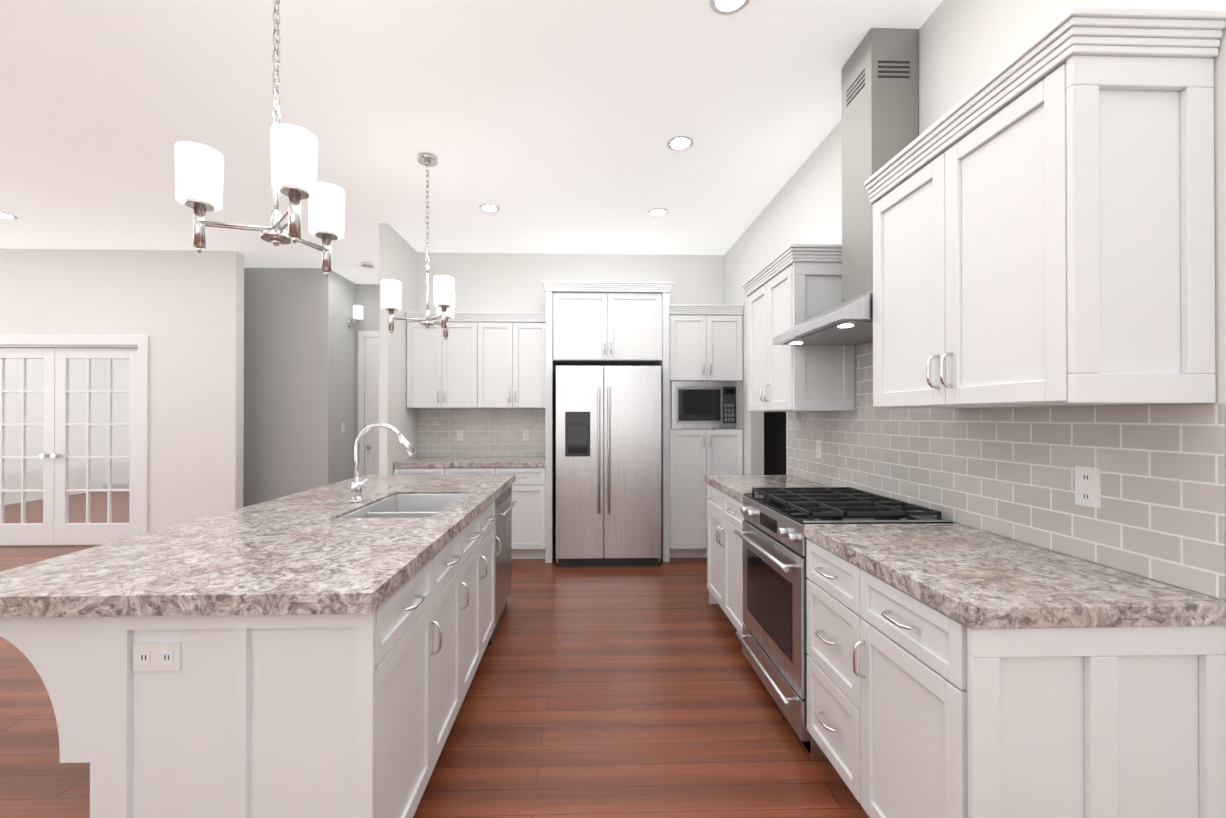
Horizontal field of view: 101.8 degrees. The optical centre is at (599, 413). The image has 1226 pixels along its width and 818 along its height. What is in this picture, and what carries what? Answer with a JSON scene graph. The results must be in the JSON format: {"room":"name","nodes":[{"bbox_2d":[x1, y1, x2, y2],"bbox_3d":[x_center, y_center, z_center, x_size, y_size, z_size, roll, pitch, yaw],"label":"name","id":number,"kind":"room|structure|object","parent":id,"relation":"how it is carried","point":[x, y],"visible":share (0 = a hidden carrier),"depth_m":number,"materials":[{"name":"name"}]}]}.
{"room":"kitchen","nodes":[
{"label":"kitchen","id":0,"kind":"room"},
{"bbox_2d":[5,359,103,504],"bbox_3d":[-9.030,-0.176,2.986,0.120,3.100,12.800,0,0,-2],"label":"wall","id":1,"kind":"structure","parent":0,"point":[76,413],"depth_m":8.12,"materials":[{"name":"white paint"}]},
{"bbox_2d":[103,359,129,482],"bbox_3d":[-6.745,-0.144,9.312,4.800,3.100,0.120,0,0,-2],"label":"wall","id":2,"kind":"structure","parent":0,"point":[120,373],"depth_m":9.18,"materials":[{"name":"white paint"}]},
{"bbox_2d":[103,483,129,488],"bbox_3d":[-6.793,1.340,9.236,4.700,0.130,0.015,0,0,-2],"label":"baseboard","id":3,"kind":"structure","parent":2,"relation":"attached to","point":[120,485],"depth_m":9.16,"materials":[{"name":"white wood"}]},
{"bbox_2d":[0,249,243,531],"bbox_3d":[-6.426,-0.165,5.219,5.210,3.100,0.120,0,0,-2],"label":"wall","id":4,"kind":"structure","parent":0,"point":[183,310],"depth_m":5.21,"materials":[{"name":"white paint"}]},
{"bbox_2d":[0,348,54,544],"bbox_3d":[-6.151,0.341,5.189,0.876,2.064,0.110,0,0,-2],"label":"door leaf","id":5,"kind":"structure","parent":4,"relation":"in","point":[23,532],"depth_m":5.21,"materials":[{"name":"white wood"}]},
{"bbox_2d":[0,335,148,534],"bbox_3d":[-5.711,0.285,5.227,2.000,2.200,0.140,0,0,-2],"label":"door frame","id":6,"kind":"structure","parent":4,"relation":"attached to","point":[141,343],"depth_m":5.18,"materials":[{"name":"white wood"}]},
{"bbox_2d":[50,348,137,544],"bbox_3d":[-5.271,0.341,5.214,0.876,2.064,0.110,0,0,-2],"label":"door leaf","id":7,"kind":"structure","parent":4,"relation":"in","point":[66,532],"depth_m":5.23,"materials":[{"name":"white wood"}]},
{"bbox_2d":[243,268,332,506],"bbox_3d":[-3.762,-0.163,5.643,1.160,3.100,0.580,0,0,-2],"label":"wall","id":8,"kind":"structure","parent":0,"point":[288,358],"depth_m":5.84,"materials":[{"name":"grey paint"}]},
{"bbox_2d":[332,271,378,483],"bbox_3d":[-2.678,-0.159,6.315,1.285,3.100,0.698,0,0,-2],"label":"wall","id":9,"kind":"structure","parent":0,"point":[348,294],"depth_m":6.30,"materials":[{"name":"grey paint"}]},
{"bbox_2d":[348,305,362,326],"bbox_3d":[-3.117,-1.245,6.377,0.169,0.269,0.120,0,0,-2],"label":"sconce","id":10,"kind":"object","parent":9,"relation":"attached to","point":[357,312],"visible":1,"depth_m":6.33,"materials":[{"name":"white glass"}]},
{"bbox_2d":[358,331,378,475],"bbox_3d":[-2.676,0.152,6.526,0.980,2.480,0.068,0,0,-2],"label":"hall door","id":11,"kind":"structure","parent":9,"relation":"in","point":[368,377],"depth_m":6.54,"materials":[{"name":"white wood"}]},
{"bbox_2d":[379,223,417,474],"bbox_3d":[-1.977,-0.163,5.583,0.075,3.100,2.200,0,0,-2],"label":"wall","id":12,"kind":"structure","parent":0,"point":[398,257],"depth_m":4.67,"materials":[{"name":"white paint"}]},
{"bbox_2d":[0,491,869,817],"bbox_3d":[-2.983,1.405,3.146,11.980,0.060,12.800,0,0,-2],"label":"floor","id":13,"kind":"structure","parent":0,"point":[616,693],"depth_m":2.23,"materials":[{"name":"brown wood"}]},
{"bbox_2d":[0,482,513,817],"bbox_3d":[-1.078,0.931,2.436,1.028,0.880,2.406,0,0,-2],"label":"kitchen island","id":14,"kind":"object","parent":13,"relation":"on","point":[310,653],"depth_m":1.26,"materials":[{"name":"painted wood"},{"name":"brushed nickel"}]},
{"bbox_2d":[0,474,514,617],"bbox_3d":[-1.135,0.466,2.427,1.095,0.050,2.470,0,0,-2],"label":"island countertop","id":15,"kind":"structure","parent":14,"relation":"on","point":[293,555],"depth_m":1.46,"materials":[{"name":"grey stone"}]},
{"bbox_2d":[349,423,416,502],"bbox_3d":[-1.086,0.243,2.480,0.328,0.396,0.114,0,0,-2],"label":"faucet","id":16,"kind":"object","parent":15,"relation":"on","point":[355,490],"visible":1,"depth_m":2.49,"materials":[{"name":"silver metal"}]},
{"bbox_2d":[340,494,466,517],"bbox_3d":[-0.933,0.565,2.467,0.418,0.224,0.718,0,0,-2],"label":"sink","id":17,"kind":"object","parent":15,"relation":"in","point":[410,505],"visible":0.08,"depth_m":2.81,"materials":[{"name":"silver metal"}]},
{"bbox_2d":[487,485,516,644],"bbox_3d":[-0.920,0.935,3.246,0.689,0.871,0.616,0,0,-2],"label":"dishwasher","id":18,"kind":"object","parent":14,"relation":"in","point":[504,503],"visible":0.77,"depth_m":3.19,"materials":[{"name":"silver metal"}]},
{"bbox_2d":[394,465,445,474],"bbox_3d":[-1.685,0.944,4.953,0.468,0.880,0.656,0,0,-2],"label":"base cabinet","id":19,"kind":"object","parent":13,"relation":"on","point":[399,469],"depth_m":4.63,"materials":[{"name":"white wood"}]},
{"bbox_2d":[446,465,501,474],"bbox_3d":[-1.217,0.944,4.966,0.584,0.880,0.656,0,0,-2],"label":"base cabinet","id":20,"kind":"object","parent":13,"relation":"on","point":[450,469],"depth_m":4.64,"materials":[{"name":"white wood"}]},
{"bbox_2d":[502,465,544,558],"bbox_3d":[-0.750,0.944,4.979,0.467,0.880,0.656,0,0,-2],"label":"base cabinet","id":21,"kind":"object","parent":13,"relation":"on","point":[528,515],"depth_m":4.66,"materials":[{"name":"white wood"}]},
{"bbox_2d":[394,457,544,464],"bbox_3d":[-1.217,0.479,4.962,1.403,0.050,0.659,0,0,-2],"label":"countertop","id":22,"kind":"structure","parent":21,"relation":"on","point":[417,460],"depth_m":4.73,"materials":[{"name":"grey stone"}]},
{"bbox_2d":[542,281,672,562],"bbox_3d":[0.067,0.079,4.971,1.218,2.610,0.726,0,0,-2],"label":"surround","id":23,"kind":"object","parent":13,"relation":"on","point":[606,323],"visible":0.98,"depth_m":4.66,"materials":[{"name":"white wood"}]},
{"bbox_2d":[556,366,660,566],"bbox_3d":[0.071,0.476,4.841,0.950,1.815,0.903,0,0,-2],"label":"refrigerator","id":24,"kind":"object","parent":13,"relation":"on","point":[608,465],"visible":1,"depth_m":4.46,"materials":[{"name":"silver metal"}]},
{"bbox_2d":[670,304,743,557],"bbox_3d":[1.001,0.179,5.013,0.703,2.410,0.694,0,0,-2],"label":"pantry cabinet","id":25,"kind":"object","parent":13,"relation":"on","point":[706,342],"visible":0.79,"depth_m":4.71,"materials":[{"name":"white wood"}]},
{"bbox_2d":[671,381,740,428],"bbox_3d":[1.001,-0.081,5.002,0.661,0.448,0.598,0,0,-2],"label":"microwave","id":26,"kind":"object","parent":25,"relation":"in","point":[705,404],"visible":1,"depth_m":4.71,"materials":[{"name":"silver metal"}]},
{"bbox_2d":[707,483,745,634],"bbox_3d":[1.095,0.935,3.192,0.615,0.880,0.876,0,0,-2],"label":"base cabinet","id":27,"kind":"object","parent":13,"relation":"on","point":[724,547],"depth_m":3.12,"materials":[{"name":"white wood"}]},
{"bbox_2d":[705,475,824,498],"bbox_3d":[1.088,0.470,3.199,0.622,0.050,0.886,0,0,-2],"label":"countertop","id":28,"kind":"structure","parent":27,"relation":"on","point":[737,485],"depth_m":3.23,"materials":[{"name":"grey stone"}]},
{"bbox_2d":[804,535,852,792],"bbox_3d":[1.134,0.928,1.767,0.615,0.880,0.446,0,0,-2],"label":"base cabinet","id":29,"kind":"object","parent":13,"relation":"on","point":[829,573],"depth_m":1.79,"materials":[{"name":"white wood"}]},
{"bbox_2d":[734,487,952,756],"bbox_3d":[1.077,0.886,2.371,0.677,0.970,0.754,0,0,-2],"label":"range","id":30,"kind":"object","parent":13,"relation":"on","point":[773,638],"visible":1,"depth_m":2.23,"materials":[{"name":"silver metal"}]},
{"bbox_2d":[853,563,1225,817],"bbox_3d":[1.146,0.926,1.369,0.615,0.880,0.468,0,0,-2],"label":"base cabinet","id":31,"kind":"object","parent":13,"relation":"on","point":[955,670],"depth_m":1.16,"materials":[{"name":"white wood"}]},
{"bbox_2d":[804,523,1225,622],"bbox_3d":[1.134,0.462,1.560,0.622,0.050,0.866,0,0,-2],"label":"countertop","id":32,"kind":"structure","parent":31,"relation":"on","point":[979,576],"depth_m":1.32,"materials":[{"name":"grey stone"}]},
{"bbox_2d":[0,0,942,283],"bbox_3d":[-3.722,-1.755,3.141,10.500,0.060,12.800,0,0,-2],"label":"ceiling","id":33,"kind":"structure","parent":0,"point":[548,126],"depth_m":2.87,"materials":[{"name":"white paint"}]},
{"bbox_2d":[0,212,17,218],"bbox_3d":[-5.155,-1.715,4.302,0.170,0.008,0.170,0,0,-2],"label":"recessed light","id":34,"kind":"object","parent":33,"relation":"in","point":[6,215],"visible":1,"depth_m":4.32,"materials":[{"name":"white"}]},
{"bbox_2d":[175,0,344,276],"bbox_3d":[-1.154,-1.134,1.756,0.503,1.194,0.506,0,0,-2],"label":"chandelier","id":35,"kind":"object","parent":33,"relation":"hanging from","point":[199,173],"visible":1,"depth_m":1.63,"materials":[{"name":"white glass"}]},
{"bbox_2d":[361,262,373,267],"bbox_3d":[-2.642,-1.695,5.672,0.128,0.034,0.130,0,0,-2],"label":"smoke detector","id":36,"kind":"object","parent":33,"relation":"attached to","point":[367,264],"visible":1,"depth_m":5.63,"materials":[{"name":"white plastic"}]},
{"bbox_2d":[381,153,454,339],"bbox_3d":[-1.189,-1.126,3.376,0.503,1.194,0.506,0,0,-2],"label":"chandelier","id":37,"kind":"object","parent":33,"relation":"hanging from","point":[444,296],"visible":1,"depth_m":3.25,"materials":[{"name":"white glass"}]},
{"bbox_2d":[479,204,499,212],"bbox_3d":[-0.920,-1.716,4.160,0.170,0.008,0.170,0,0,-2],"label":"recessed light","id":38,"kind":"object","parent":33,"relation":"in","point":[491,208],"visible":1,"depth_m":4.15,"materials":[{"name":"white"}]},
{"bbox_2d":[648,208,667,215],"bbox_3d":[0.499,-1.716,4.239,0.170,0.008,0.170,0,0,-2],"label":"recessed light","id":39,"kind":"object","parent":33,"relation":"in","point":[658,212],"visible":1,"depth_m":4.24,"materials":[{"name":"white"}]},
{"bbox_2d":[667,135,693,150],"bbox_3d":[0.513,-1.721,3.169,0.170,0.008,0.170,0,0,-2],"label":"recessed light","id":40,"kind":"object","parent":33,"relation":"in","point":[680,142],"visible":1,"depth_m":3.16,"materials":[{"name":"white"}]},
{"bbox_2d":[710,0,749,14],"bbox_3d":[0.544,-1.726,2.069,0.170,0.008,0.170,0,0,-2],"label":"recessed light","id":41,"kind":"object","parent":33,"relation":"in","point":[725,7],"visible":1,"depth_m":2.11,"materials":[{"name":"white plastic"}]},
{"bbox_2d":[417,252,723,456],"bbox_3d":[-0.294,-0.164,5.390,3.280,3.100,0.120,0,0,-2],"label":"wall","id":42,"kind":"structure","parent":0,"point":[497,282],"depth_m":5.33,"materials":[{"name":"white paint"}]},
{"bbox_2d":[406,316,488,408],"bbox_3d":[-1.543,-0.503,5.120,0.760,0.896,0.346,0,0,-2],"label":"upper cabinet","id":43,"kind":"object","parent":42,"relation":"attached to","point":[442,373],"depth_m":4.95,"materials":[{"name":"white wood"}]},
{"bbox_2d":[417,409,544,456],"bbox_3d":[-1.226,0.201,5.293,1.405,0.508,0.015,0,0,-2],"label":"backsplash","id":44,"kind":"structure","parent":42,"relation":"attached to","point":[479,432],"depth_m":5.29,"materials":[{"name":"tile"}]},
{"bbox_2d":[485,316,545,408],"bbox_3d":[-0.900,-0.503,5.138,0.759,0.896,0.346,0,0,-2],"label":"upper cabinet","id":45,"kind":"object","parent":42,"relation":"attached to","point":[485,360],"depth_m":4.97,"materials":[{"name":"white wood"}]},
{"bbox_2d":[764,412,786,474],"bbox_3d":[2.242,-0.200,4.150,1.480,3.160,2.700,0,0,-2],"label":"doorway","id":46,"kind":"structure","parent":0,"point":[774,443],"depth_m":5.39,"materials":[{"name":"black"}]},
{"bbox_2d":[724,0,1225,600],"bbox_3d":[1.524,-0.185,1.189,0.120,3.100,8.620,0,0,-2],"label":"wall","id":47,"kind":"structure","parent":0,"point":[966,48],"depth_m":2.08,"materials":[{"name":"white paint"}]},
{"bbox_2d":[746,251,855,411],"bbox_3d":[1.232,-0.443,3.139,0.345,0.856,0.783,0,0,-2],"label":"upper cabinet","id":48,"kind":"object","parent":47,"relation":"attached to","point":[781,378],"depth_m":2.77,"materials":[{"name":"white wood"}]},
{"bbox_2d":[773,28,918,344],"bbox_3d":[1.193,-1.048,2.376,0.465,1.356,0.736,0,0,-2],"label":"range hood","id":49,"kind":"object","parent":47,"relation":"attached to","point":[879,88],"visible":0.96,"depth_m":2.25,"materials":[{"name":"silver metal"}]},
{"bbox_2d":[788,341,1225,598],"bbox_3d":[1.420,0.031,2.420,0.015,0.818,2.510,0,0,-2],"label":"backsplash","id":50,"kind":"structure","parent":47,"relation":"attached to","point":[1139,490],"depth_m":1.57,"materials":[{"name":"tile"}]},
{"bbox_2d":[868,27,1221,408],"bbox_3d":[1.275,-0.451,1.588,0.345,0.856,0.825,0,0,-2],"label":"upper cabinet","id":51,"kind":"object","parent":47,"relation":"attached to","point":[1043,219],"depth_m":1.20,"materials":[{"name":"white wood"}]}
]}

